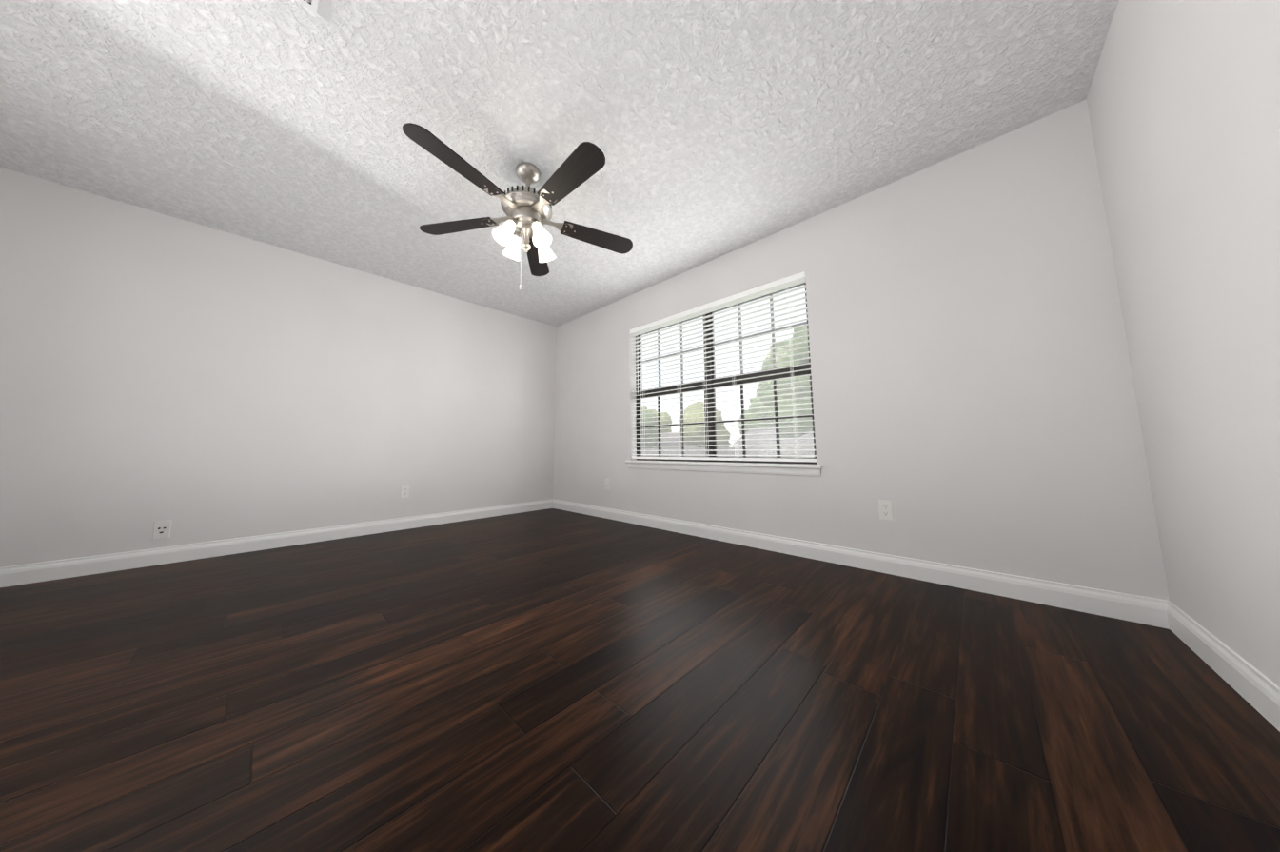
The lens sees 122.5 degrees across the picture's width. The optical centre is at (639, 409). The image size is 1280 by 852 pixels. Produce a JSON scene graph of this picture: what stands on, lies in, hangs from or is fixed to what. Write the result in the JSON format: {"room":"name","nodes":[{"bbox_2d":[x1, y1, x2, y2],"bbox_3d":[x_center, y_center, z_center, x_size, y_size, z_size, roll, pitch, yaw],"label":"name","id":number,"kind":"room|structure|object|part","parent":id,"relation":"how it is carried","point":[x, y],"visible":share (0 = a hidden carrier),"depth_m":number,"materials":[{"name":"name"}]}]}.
{"room":"empty bedroom","nodes":[
{"label":"empty bedroom","id":0,"kind":"room"},
{"bbox_2d":[0,167,556,567],"bbox_3d":[-2.588,-0.084,3.318,0.150,2.440,4.340,-6,-9,43],"label":"wall","id":1,"kind":"structure","parent":0,"point":[195,383],"depth_m":2.65,"materials":[{"name":"paint"}]},
{"bbox_2d":[151,519,172,539],"bbox_3d":[-3.251,0.815,2.388,0.012,0.116,0.072,-6,-9,43],"label":"outlet","id":2,"kind":"object","parent":1,"relation":"attached to","point":[161,529],"visible":1,"depth_m":2.39,"materials":[{"name":"white plastic"}]},
{"bbox_2d":[0,498,552,587],"bbox_3d":[-2.520,1.067,3.132,0.015,0.110,4.040,-6,-9,43],"label":"baseboard","id":3,"kind":"structure","parent":1,"relation":"attached to","point":[27,573],"depth_m":2.57,"materials":[{"name":"white wood"}]},
{"bbox_2d":[399,485,409,497],"bbox_3d":[-2.288,0.794,3.416,0.009,0.116,0.072,-6,-9,43],"label":"outlet","id":4,"kind":"object","parent":1,"relation":"attached to","point":[404,491],"visible":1,"depth_m":3.41,"materials":[{"name":"white plastic"}]},
{"bbox_2d":[0,0,1118,326],"bbox_3d":[-0.872,-1.539,1.838,4.900,0.100,4.340,-6,-9,43],"label":"ceiling","id":5,"kind":"structure","parent":0,"point":[712,129],"depth_m":1.76,"materials":[{"name":"white paint"}]},
{"bbox_2d":[295,0,332,22],"bbox_3d":[-1.187,-1.544,1.189,0.350,0.030,0.230,-6,-9,43],"label":"ceiling vent","id":6,"kind":"object","parent":5,"relation":"in","point":[321,9],"visible":1,"depth_m":1.33,"materials":[{"name":"white metal"}]},
{"bbox_2d":[402,122,632,289],"bbox_3d":[-0.644,-1.070,2.062,1.290,0.785,1.338,-6,-9,43],"label":"fan","id":7,"kind":"object","parent":5,"relation":"hanging from","point":[527,209],"visible":1,"depth_m":2.02,"materials":[{"name":"black wood"}]},
{"bbox_3d":[-0.680,-0.904,2.017,0.012,0.445,0.011,-6,-9,43],"label":"pull chain","id":8,"kind":"part","parent":7,"relation":"part of","materials":[{"name":"silver metal"}]},
{"bbox_2d":[0,508,1279,851],"bbox_3d":[-0.856,0.975,1.556,4.900,0.080,4.340,-6,-9,43],"label":"floor","id":9,"kind":"structure","parent":0,"point":[552,679],"depth_m":1.02,"materials":[{"name":"brown wood"}]},
{"bbox_2d":[552,98,1169,600],"bbox_3d":[0.577,-0.117,3.209,4.600,2.440,0.150,-6,-9,43],"label":"wall","id":10,"kind":"structure","parent":0,"point":[974,392],"depth_m":2.00,"materials":[{"name":"paint"}]},
{"bbox_2d":[605,478,609,489],"bbox_3d":[-0.368,0.820,3.900,0.072,0.116,0.009,-6,-9,43],"label":"outlet","id":11,"kind":"object","parent":10,"relation":"attached to","point":[606,483],"visible":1,"depth_m":3.89,"materials":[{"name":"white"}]},
{"bbox_2d":[625,459,822,476],"bbox_3d":[0.581,0.497,3.077,1.904,0.080,0.140,-6,-9,43],"label":"window sill","id":12,"kind":"structure","parent":10,"relation":"attached to","point":[799,469],"depth_m":2.83,"materials":[{"name":"white wood"}]},
{"bbox_2d":[635,282,816,464],"bbox_3d":[0.638,-0.241,3.226,1.834,1.420,0.050,-6,-9,43],"label":"window","id":13,"kind":"structure","parent":10,"relation":"in","point":[739,382],"depth_m":3.11,"materials":[{"name":"clear glass"}]},
{"bbox_2d":[630,271,816,461],"bbox_3d":[0.582,-0.256,3.168,1.824,1.400,0.068,-6,-9,43],"label":"window blinds","id":14,"kind":"object","parent":13,"relation":"attached to","point":[794,280],"visible":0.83,"depth_m":3.01,"materials":[{"name":"white plastic"}]},
{"bbox_2d":[552,498,1169,629],"bbox_3d":[0.528,1.034,3.019,4.600,0.110,0.015,-6,-9,43],"label":"baseboard","id":15,"kind":"structure","parent":10,"relation":"attached to","point":[1140,609],"depth_m":1.96,"materials":[{"name":"white wood"}]},
{"bbox_2d":[878,499,893,520],"bbox_3d":[1.499,0.611,2.143,0.072,0.116,0.009,-6,-9,43],"label":"outlet","id":16,"kind":"object","parent":10,"relation":"attached to","point":[885,509],"visible":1,"depth_m":2.14,"materials":[{"name":"white plastic"}]},
{"bbox_2d":[1086,0,1279,687],"bbox_3d":[0.860,-0.471,0.074,0.150,2.440,4.340,-6,-9,43],"label":"wall","id":17,"kind":"structure","parent":0,"point":[1183,100],"depth_m":1.06,"materials":[{"name":"paint"}]},
{"bbox_2d":[1166,600,1279,731],"bbox_3d":[0.808,0.694,0.001,0.015,0.110,4.040,-6,-9,43],"label":"baseboard","id":18,"kind":"structure","parent":17,"relation":"attached to","point":[1255,688],"depth_m":1.10,"materials":[{"name":"white wood"}]},
{"bbox_3d":[16.041,7.963,47.676,85.000,3.100,86.559,-6,-9,43],"label":"ground","id":19,"kind":"structure","parent":0,"visible":0},
{"bbox_2d":[641,410,658,448],"bbox_3d":[-0.349,4.531,56.589,7.653,8.726,7.597,-6,-9,43],"label":"tree","id":20,"kind":"object","parent":19,"relation":"on","point":[656,439],"depth_m":54.85,"materials":[{"name":"green plant"}]},
{"bbox_2d":[641,406,671,433],"bbox_3d":[2.298,5.011,78.589,11.432,12.646,11.585,-6,-9,43],"label":"tree","id":21,"kind":"object","parent":19,"relation":"on","point":[666,422],"depth_m":75.72,"materials":[{"name":"green plant"}]},
{"bbox_2d":[653,432,730,448],"bbox_3d":[7.349,6.563,62.033,13.800,5.400,10.800,-6,-9,43],"label":"house","id":22,"kind":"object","parent":19,"relation":"on","point":[671,440],"depth_m":59.23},
{"bbox_2d":[678,401,730,447],"bbox_3d":[10.367,3.540,55.454,8.156,10.301,8.863,-6,-9,43],"label":"tree","id":23,"kind":"object","parent":19,"relation":"on","point":[700,406],"depth_m":52.77,"materials":[{"name":"green plant"}]},
{"bbox_2d":[641,446,814,457],"bbox_3d":[8.275,5.879,43.264,44.090,2.600,0.070,-6,-9,43],"label":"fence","id":24,"kind":"object","parent":19,"relation":"on","point":[749,451],"depth_m":39.59,"materials":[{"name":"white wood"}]},
{"bbox_2d":[738,394,775,433],"bbox_3d":[22.661,2.699,59.097,11.569,12.622,10.176,-6,-9,43],"label":"tree","id":25,"kind":"object","parent":19,"relation":"on","point":[751,422],"depth_m":58.01,"materials":[{"name":"green plant"}]},
{"bbox_2d":[735,427,813,453],"bbox_3d":[20.492,4.830,46.925,11.800,5.300,10.800,-6,-9,43],"label":"house","id":26,"kind":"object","parent":19,"relation":"on","point":[770,430],"depth_m":45.04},
{"bbox_2d":[755,325,812,437],"bbox_3d":[10.655,0.506,21.857,7.211,11.486,8.274,-6,-9,43],"label":"tree","id":27,"kind":"object","parent":19,"relation":"on","point":[772,403],"depth_m":19.97,"materials":[{"name":"green plant"}]}
]}

